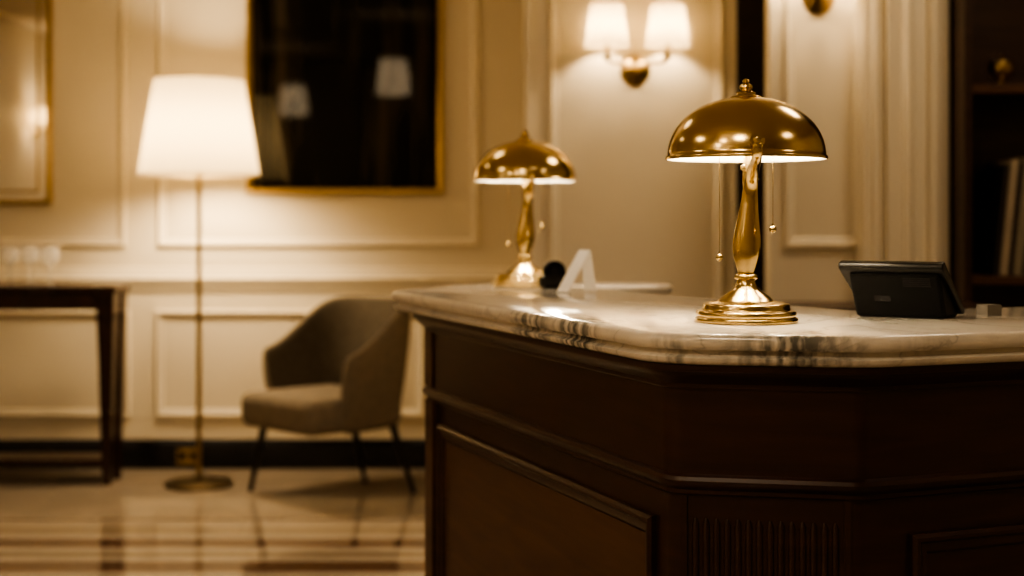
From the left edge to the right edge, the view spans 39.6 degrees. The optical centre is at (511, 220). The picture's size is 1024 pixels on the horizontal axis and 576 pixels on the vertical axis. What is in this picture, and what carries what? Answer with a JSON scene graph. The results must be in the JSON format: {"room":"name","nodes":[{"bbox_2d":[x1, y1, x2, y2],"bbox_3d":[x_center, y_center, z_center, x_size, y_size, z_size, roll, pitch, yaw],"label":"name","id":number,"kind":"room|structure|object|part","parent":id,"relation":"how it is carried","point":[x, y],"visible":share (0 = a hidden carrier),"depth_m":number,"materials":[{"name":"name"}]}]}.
{"room":"hotel lobby","nodes":[
{"label":"hotel lobby","id":0,"kind":"room"},
{"bbox_2d":[0,469,424,575],"bbox_3d":[-0.500,1.350,2.300,9.400,0.100,11.000,0,0,0],"label":"floor","id":1,"kind":"structure","parent":0,"point":[54,522],"depth_m":6.15,"materials":[{"name":"stone"}]},
{"bbox_2d":[0,284,129,484],"bbox_3d":[-2.641,0.809,7.095,1.400,0.982,0.270,0,0,0],"label":"console table","id":2,"kind":"object","parent":1,"relation":"on","point":[109,301],"visible":1,"depth_m":6.99,"materials":[{"name":"brown wood"}]},
{"bbox_2d":[0,452,117,464],"bbox_3d":[-2.641,1.185,7.095,1.320,0.030,0.210,0,0,0],"label":"shelf","id":3,"kind":"object","parent":2,"relation":"attached to","point":[6,458],"depth_m":7.01,"materials":[{"name":"brown wood"}]},
{"bbox_3d":[-1.996,0.824,7.015,0.092,0.952,0.092,0,0,0],"label":"leg","id":4,"kind":"part","parent":2,"relation":"part of","materials":[{"name":"brown wood"}]},
{"bbox_3d":[-1.996,0.824,7.175,0.092,0.952,0.092,0,0,0],"label":"leg","id":5,"kind":"part","parent":2,"relation":"part of","materials":[{"name":"brown wood"}]},
{"bbox_2d":[136,75,259,491],"bbox_3d":[-1.541,0.301,7.000,0.596,1.997,0.596,0,0,0],"label":"floor lamp","id":6,"kind":"object","parent":1,"relation":"on","point":[198,126],"visible":1,"depth_m":6.80,"materials":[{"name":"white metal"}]},
{"bbox_3d":[-1.541,-0.460,7.000,0.590,0.468,0.590,0,0,0],"label":"lamp shade","id":7,"kind":"part","parent":6,"relation":"part of","materials":[{"name":"fabric"}]},
{"bbox_2d":[242,296,415,493],"bbox_3d":[-0.856,0.839,6.814,0.679,0.928,0.703,0,0,45],"label":"armchair","id":8,"kind":"object","parent":1,"relation":"on","point":[341,368],"visible":0.97,"depth_m":6.74,"materials":[{"name":"fabric"}]},
{"bbox_3d":[-1.217,1.129,6.832,0.114,0.347,0.037,0,0,29],"label":"leg","id":9,"kind":"part","parent":8,"relation":"part of","materials":[{"name":"black metal"}]},
{"bbox_3d":[-0.907,0.892,6.763,0.570,0.165,0.560,0,0,45],"label":"seat","id":10,"kind":"part","parent":8,"relation":"part of","materials":[{"name":"fabric"}]},
{"bbox_3d":[-0.797,0.680,6.873,0.689,0.619,0.549,0,0,45],"label":"backrest","id":11,"kind":"part","parent":8,"relation":"part of","materials":[{"name":"fabric"}]},
{"bbox_3d":[-0.763,1.129,7.031,0.037,0.348,0.120,0,0,34],"label":"leg","id":12,"kind":"part","parent":8,"relation":"part of","materials":[{"name":"black metal"}]},
{"bbox_3d":[-0.524,1.129,6.786,0.135,0.349,0.037,0,0,-1],"label":"leg","id":13,"kind":"part","parent":8,"relation":"part of","materials":[{"name":"black metal"}]},
{"bbox_2d":[413,314,1023,575],"bbox_3d":[0.913,0.779,3.731,2.064,1.042,2.129,0,0,-21],"label":"reception desk","id":14,"kind":"object","parent":1,"relation":"on","point":[543,458],"visible":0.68,"depth_m":2.61,"materials":[{"name":"brown wood"}]},
{"bbox_3d":[-0.219,0.838,3.927,0.023,0.688,0.065,0,0,-21],"label":"corner post","id":15,"kind":"part","parent":14,"relation":"part of","materials":[{"name":"brown wood"}]},
{"bbox_3d":[0.032,0.841,3.261,0.016,0.578,1.288,0,0,-21],"label":"panel","id":16,"kind":"part","parent":14,"relation":"part of","materials":[{"name":"brown wood"}]},
{"bbox_2d":[392,282,1023,367],"bbox_3d":[0.913,0.229,3.730,2.102,0.057,2.165,0,0,-21],"label":"countertop","id":17,"kind":"structure","parent":14,"relation":"on","point":[640,321],"depth_m":2.73,"materials":[{"name":"white stone"}]},
{"bbox_2d":[473,129,576,287],"bbox_3d":[0.040,-0.041,4.370,0.319,0.482,0.319,0,0,28],"label":"table lamp","id":18,"kind":"object","parent":17,"relation":"on","point":[527,161],"visible":0.95,"depth_m":4.29,"materials":[{"name":"gold metal"}]},
{"bbox_3d":[0.040,-0.184,4.370,0.319,0.124,0.319,0,0,0],"label":"lamp shade","id":19,"kind":"part","parent":18,"relation":"part of","materials":[{"name":"gold metal"}]},
{"bbox_3d":[0.041,-0.021,4.292,0.056,0.267,0.191,0,0,0],"label":"stem","id":20,"kind":"part","parent":18,"relation":"part of","materials":[{"name":"gold metal"}]},
{"bbox_3d":[0.060,-0.150,4.207,0.028,0.028,0.027,0,0,0],"label":"pivot knob","id":21,"kind":"part","parent":18,"relation":"part of","materials":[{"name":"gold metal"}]},
{"bbox_2d":[539,261,565,288],"bbox_3d":[0.127,0.159,4.221,0.095,0.082,0.040,0,0,-17],"label":"tape dispenser","id":22,"kind":"object","parent":17,"relation":"on","point":[553,272],"visible":0.83,"depth_m":4.21,"materials":[{"name":"black plastic"}]},
{"bbox_2d":[557,250,595,291],"bbox_3d":[0.182,0.141,4.021,0.109,0.118,0.048,0,0,-40],"label":"tent card","id":23,"kind":"object","parent":17,"relation":"on","point":[583,258],"visible":1,"depth_m":4.03,"materials":[{"name":"white paper"}]},
{"bbox_2d":[665,79,827,325],"bbox_3d":[0.463,-0.041,2.812,0.317,0.482,0.334,0,0,9],"label":"table lamp","id":24,"kind":"object","parent":17,"relation":"on","point":[748,128],"visible":1,"depth_m":2.74,"materials":[{"name":"gold metal"}]},
{"bbox_3d":[0.407,-0.061,2.789,0.014,0.278,0.014,0,0,9],"label":"pull chain","id":25,"kind":"part","parent":24,"relation":"part of","materials":[{"name":"gold metal"}]},
{"bbox_3d":[0.464,-0.184,2.820,0.319,0.124,0.319,0,0,9],"label":"lamp shade","id":26,"kind":"part","parent":24,"relation":"part of","materials":[{"name":"gold metal"}]},
{"bbox_3d":[0.453,-0.021,2.743,0.056,0.267,0.191,0,0,9],"label":"stem","id":27,"kind":"part","parent":24,"relation":"part of","materials":[{"name":"gold metal"}]},
{"bbox_3d":[0.458,-0.150,2.655,0.028,0.028,0.027,0,0,9],"label":"pivot knob","id":28,"kind":"part","parent":24,"relation":"part of","materials":[{"name":"gold metal"}]},
{"bbox_3d":[0.509,-0.088,2.772,0.014,0.223,0.014,0,0,9],"label":"pull chain","id":29,"kind":"part","parent":24,"relation":"part of","materials":[{"name":"gold metal"}]},
{"bbox_2d":[838,260,963,318],"bbox_3d":[0.812,0.141,2.965,0.216,0.118,0.169,0,0,32],"label":"payment terminal","id":30,"kind":"object","parent":17,"relation":"on","point":[904,289],"visible":1,"depth_m":2.91,"materials":[{"name":"black plastic"}]},
{"bbox_3d":[0.765,0.157,2.939,0.033,0.019,0.011,0,0,32],"label":"rating plate","id":31,"kind":"part","parent":30,"relation":"part of","materials":[{"name":"black plastic"}]},
{"bbox_2d":[902,278,930,286],"bbox_3d":[0.820,0.125,2.884,0.055,0.018,0.013,0,0,32],"label":"vent grille","id":32,"kind":"object","parent":30,"relation":"attached to","point":[906,282],"depth_m":2.88,"materials":[{"name":"black plastic"}]},
{"bbox_2d":[976,304,1001,315],"bbox_3d":[1.013,0.189,3.020,0.036,0.023,0.036,0,0,-20],"label":"pad","id":33,"kind":"object","parent":17,"relation":"on","point":[981,309],"visible":1,"depth_m":3.01,"materials":[{"name":"paper"}]},
{"bbox_3d":[0.913,0.281,3.731,2.064,0.046,2.129,0,0,-21],"label":"cornice moulding","id":34,"kind":"part","parent":14,"relation":"part of","materials":[{"name":"brown wood"}]},
{"bbox_3d":[0.913,0.477,3.731,2.014,0.042,2.079,0,0,-21],"label":"ledge moulding","id":35,"kind":"part","parent":14,"relation":"part of","materials":[{"name":"brown wood"}]},
{"bbox_3d":[1.084,0.848,2.700,0.780,0.565,0.016,0,0,-21],"label":"panel","id":36,"kind":"part","parent":14,"relation":"part of","materials":[{"name":"brown wood"}]},
{"bbox_2d":[778,301,977,309],"bbox_3d":[1.250,0.800,5.110,0.900,1.000,0.420,0,0,0],"label":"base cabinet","id":37,"kind":"object","parent":1,"relation":"on","point":[840,305],"visible":0.09,"depth_m":5.11,"materials":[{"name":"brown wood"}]},
{"bbox_2d":[949,0,1023,306],"bbox_3d":[2.328,-0.300,5.527,1.245,3.200,0.335,0,0,0],"label":"bookcase","id":38,"kind":"object","parent":1,"relation":"on","point":[986,117],"visible":0.28,"depth_m":5.67,"materials":[{"name":"brown wood"}]},
{"bbox_3d":[1.720,-0.300,5.527,0.030,3.200,0.335,0,0,0],"label":"panel","id":39,"kind":"part","parent":38,"relation":"part of","materials":[{"name":"brown wood"}]},
{"bbox_2d":[975,165,1009,275],"bbox_3d":[1.857,-0.003,5.500,0.060,0.420,0.220,0,0,0],"label":"book","id":40,"kind":"object","parent":38,"relation":"on","point":[996,177],"visible":1,"depth_m":5.47,"materials":[{"name":"black fabric"}]},
{"bbox_3d":[2.328,-0.499,5.520,1.185,0.035,0.310,0,0,0],"label":"shelf","id":41,"kind":"part","parent":38,"relation":"part of","materials":[{"name":"brown wood"}]},
{"bbox_3d":[2.328,0.225,5.520,1.185,0.035,0.310,0,0,0],"label":"shelf","id":42,"kind":"part","parent":38,"relation":"part of","materials":[{"name":"brown wood"}]},
{"bbox_3d":[2.328,-0.300,5.685,1.185,3.200,0.020,0,0,0],"label":"panel","id":43,"kind":"part","parent":38,"relation":"part of","materials":[{"name":"brown wood"}]},
{"bbox_2d":[987,55,1014,83],"bbox_3d":[1.874,-0.577,5.450,0.100,0.120,0.100,0,0,0],"label":"urn","id":44,"kind":"object","parent":38,"relation":"on","point":[1000,69],"visible":0.84,"depth_m":5.42,"materials":[{"name":"gold metal"}]},
{"bbox_3d":[1.874,-0.619,5.450,0.096,0.035,0.096,0,0,0],"label":"lid","id":45,"kind":"part","parent":44,"relation":"part of","materials":[{"name":"gold metal"}]},
{"bbox_2d":[991,159,1018,275],"bbox_3d":[1.886,-0.014,5.500,0.074,0.441,0.220,0,0,0],"label":"book","id":46,"kind":"object","parent":38,"relation":"on","point":[1014,164],"visible":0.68,"depth_m":5.39,"materials":[{"name":"beige fabric"}]},
{"bbox_2d":[1005,157,1023,275],"bbox_3d":[1.938,-0.019,5.500,0.079,0.451,0.220,0,0,0],"label":"book","id":47,"kind":"object","parent":38,"relation":"on","point":[1019,242],"visible":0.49,"depth_m":5.39,"materials":[{"name":"beige fabric"}]},
{"bbox_2d":[1008,162,1022,275],"bbox_3d":[1.910,-0.008,5.500,0.055,0.429,0.220,0,0,0],"label":"book","id":48,"kind":"object","parent":38,"relation":"on","point":[1010,268],"visible":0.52,"depth_m":5.39,"materials":[{"name":"black fabric"}]},
{"bbox_2d":[0,0,523,438],"bbox_3d":[-0.500,-0.350,7.580,9.400,3.300,0.200,0,0,0],"label":"wall","id":49,"kind":"structure","parent":0,"point":[46,363],"depth_m":7.48,"materials":[{"name":"paint"}]},
{"bbox_2d":[0,0,51,203],"bbox_3d":[-2.885,-0.870,7.462,0.930,1.561,0.036,0,0,0],"label":"wall mirror","id":50,"kind":"object","parent":49,"relation":"attached to","point":[25,25],"visible":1,"depth_m":7.46,"materials":[{"name":"gold glass"}]},
{"bbox_2d":[0,0,125,246],"bbox_3d":[-2.665,-0.782,7.469,1.270,1.835,0.022,0,0,0],"label":"trim","id":51,"kind":"structure","parent":49,"relation":"attached to","point":[121,241],"depth_m":7.46,"materials":[{"name":"paint"}]},
{"bbox_2d":[0,310,129,416],"bbox_3d":[-2.655,0.750,7.469,1.291,0.560,0.022,0,0,0],"label":"trim","id":52,"kind":"structure","parent":49,"relation":"attached to","point":[3,313],"depth_m":7.46,"materials":[{"name":"paint"}]},
{"bbox_2d":[176,448,196,463],"bbox_3d":[-1.699,1.232,7.455,0.120,0.085,0.010,0,0,0],"label":"wall socket","id":53,"kind":"object","parent":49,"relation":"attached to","point":[183,455],"visible":0.8,"depth_m":7.45,"materials":[{"name":"gold metal"}]},
{"bbox_2d":[179,453,184,459],"bbox_3d":[-1.729,1.233,7.452,0.036,0.038,0.003,0,0,0],"label":"outlet","id":54,"kind":"object","parent":53,"relation":"attached to","point":[181,455],"depth_m":7.45,"materials":[{"name":"black plastic"}]},
{"bbox_2d":[190,453,196,459],"bbox_3d":[-1.669,1.233,7.452,0.036,0.038,0.003,0,0,0],"label":"outlet","id":55,"kind":"object","parent":53,"relation":"attached to","point":[193,456],"depth_m":7.45,"materials":[{"name":"black plastic"}]},
{"bbox_2d":[0,439,424,468],"bbox_3d":[-2.470,1.224,7.470,5.061,0.152,0.020,0,0,0],"label":"baseboard","id":56,"kind":"structure","parent":49,"relation":"attached to","point":[136,453],"depth_m":7.46,"materials":[{"name":"black wood"}]},
{"bbox_2d":[0,268,510,290],"bbox_3d":[-2.470,0.307,7.462,5.061,0.125,0.036,0,0,0],"label":"trim","id":57,"kind":"structure","parent":49,"relation":"attached to","point":[139,279],"depth_m":7.46,"materials":[{"name":"paint"}]},
{"bbox_2d":[155,310,424,416],"bbox_3d":[-1.165,0.750,7.469,1.415,0.560,0.022,0,0,0],"label":"trim","id":58,"kind":"structure","parent":49,"relation":"attached to","point":[160,315],"depth_m":7.47,"materials":[{"name":"paint"}]},
{"bbox_2d":[157,0,478,246],"bbox_3d":[-1.018,-0.782,7.469,1.688,1.835,0.022,0,0,0],"label":"trim","id":59,"kind":"structure","parent":49,"relation":"attached to","point":[162,241],"depth_m":7.47,"materials":[{"name":"paint"}]},
{"bbox_2d":[246,0,442,193],"bbox_3d":[-0.877,-0.896,7.462,1.032,1.509,0.036,0,0,0],"label":"wall mirror","id":60,"kind":"object","parent":49,"relation":"attached to","point":[344,96],"visible":1,"depth_m":7.46,"materials":[{"name":"black mirror"}]},
{"bbox_2d":[524,0,727,298],"bbox_3d":[0.519,-0.350,6.840,0.916,3.300,1.280,0,0,0],"label":"wall","id":61,"kind":"structure","parent":0,"point":[641,215],"depth_m":6.20,"materials":[{"name":"paint"}]},
{"bbox_2d":[526,0,531,260],"bbox_3d":[0.074,-0.430,6.190,0.026,3.140,0.020,0,0,0],"label":"trim","id":62,"kind":"structure","parent":61,"relation":"attached to","point":[528,2],"depth_m":6.18,"materials":[{"name":"paint"}]},
{"bbox_2d":[549,0,723,298],"bbox_3d":[0.543,-0.350,6.189,0.763,2.700,0.022,0,0,0],"label":"trim","id":63,"kind":"structure","parent":61,"relation":"attached to","point":[553,4],"depth_m":6.18,"materials":[{"name":"paint"}]},
{"bbox_2d":[585,3,689,85],"bbox_3d":[0.536,-0.755,6.095,0.452,0.334,0.211,0,0,0],"label":"wall sconce","id":64,"kind":"object","parent":61,"relation":"attached to","point":[667,31],"visible":1,"depth_m":6.03,"materials":[{"name":"white fabric"}]},
{"bbox_3d":[0.406,-0.833,6.085,0.192,0.178,0.192,0,0,0],"label":"lamp shade","id":65,"kind":"part","parent":64,"relation":"part of","materials":[{"name":"fabric"}]},
{"bbox_3d":[0.469,-0.684,6.122,0.157,0.040,0.015,0,0,-30],"label":"arm","id":66,"kind":"part","parent":64,"relation":"part of","materials":[{"name":"gold metal"}]},
{"bbox_3d":[0.604,-0.684,6.122,0.157,0.040,0.015,0,0,30],"label":"arm","id":67,"kind":"part","parent":64,"relation":"part of","materials":[{"name":"gold metal"}]},
{"bbox_3d":[0.666,-0.833,6.085,0.192,0.178,0.192,0,0,0],"label":"lamp shade","id":68,"kind":"part","parent":64,"relation":"part of","materials":[{"name":"fabric"}]},
{"bbox_2d":[728,0,736,291],"bbox_3d":[0.959,-0.430,6.190,0.035,3.140,0.020,0,0,0],"label":"trim","id":69,"kind":"structure","parent":61,"relation":"attached to","point":[732,4],"depth_m":6.18,"materials":[{"name":"paint"}]},
{"bbox_2d":[737,0,764,291],"bbox_3d":[1.438,-0.350,6.330,0.924,3.300,0.060,0,0,0],"label":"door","id":70,"kind":"structure","parent":61,"relation":"in","point":[750,13],"depth_m":6.30,"materials":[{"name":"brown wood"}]},
{"bbox_2d":[765,0,855,300],"bbox_3d":[2.517,-0.350,5.760,2.966,3.300,0.120,0,0,0],"label":"wall","id":71,"kind":"structure","parent":0,"point":[823,42],"depth_m":5.70,"materials":[{"name":"paint"}]},
{"bbox_2d":[802,0,834,13],"bbox_3d":[1.226,-0.995,5.595,0.452,0.334,0.211,0,0,0],"label":"wall sconce","id":72,"kind":"object","parent":71,"relation":"attached to","point":[813,6],"visible":1,"depth_m":5.68,"materials":[{"name":"gold metal"}]},
{"bbox_2d":[783,0,856,248],"bbox_3d":[1.248,-0.795,5.687,0.325,1.810,0.026,0,0,0],"label":"trim","id":73,"kind":"structure","parent":71,"relation":"attached to","point":[790,241],"depth_m":5.69,"materials":[{"name":"paint"}]},
{"bbox_2d":[856,0,948,270],"bbox_3d":[1.535,-0.350,5.600,0.317,3.300,0.200,0,0,0],"label":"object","id":74,"kind":"structure","parent":71,"relation":"attached to","point":[902,46],"depth_m":5.54,"materials":[{"name":"fabric"}]}
]}

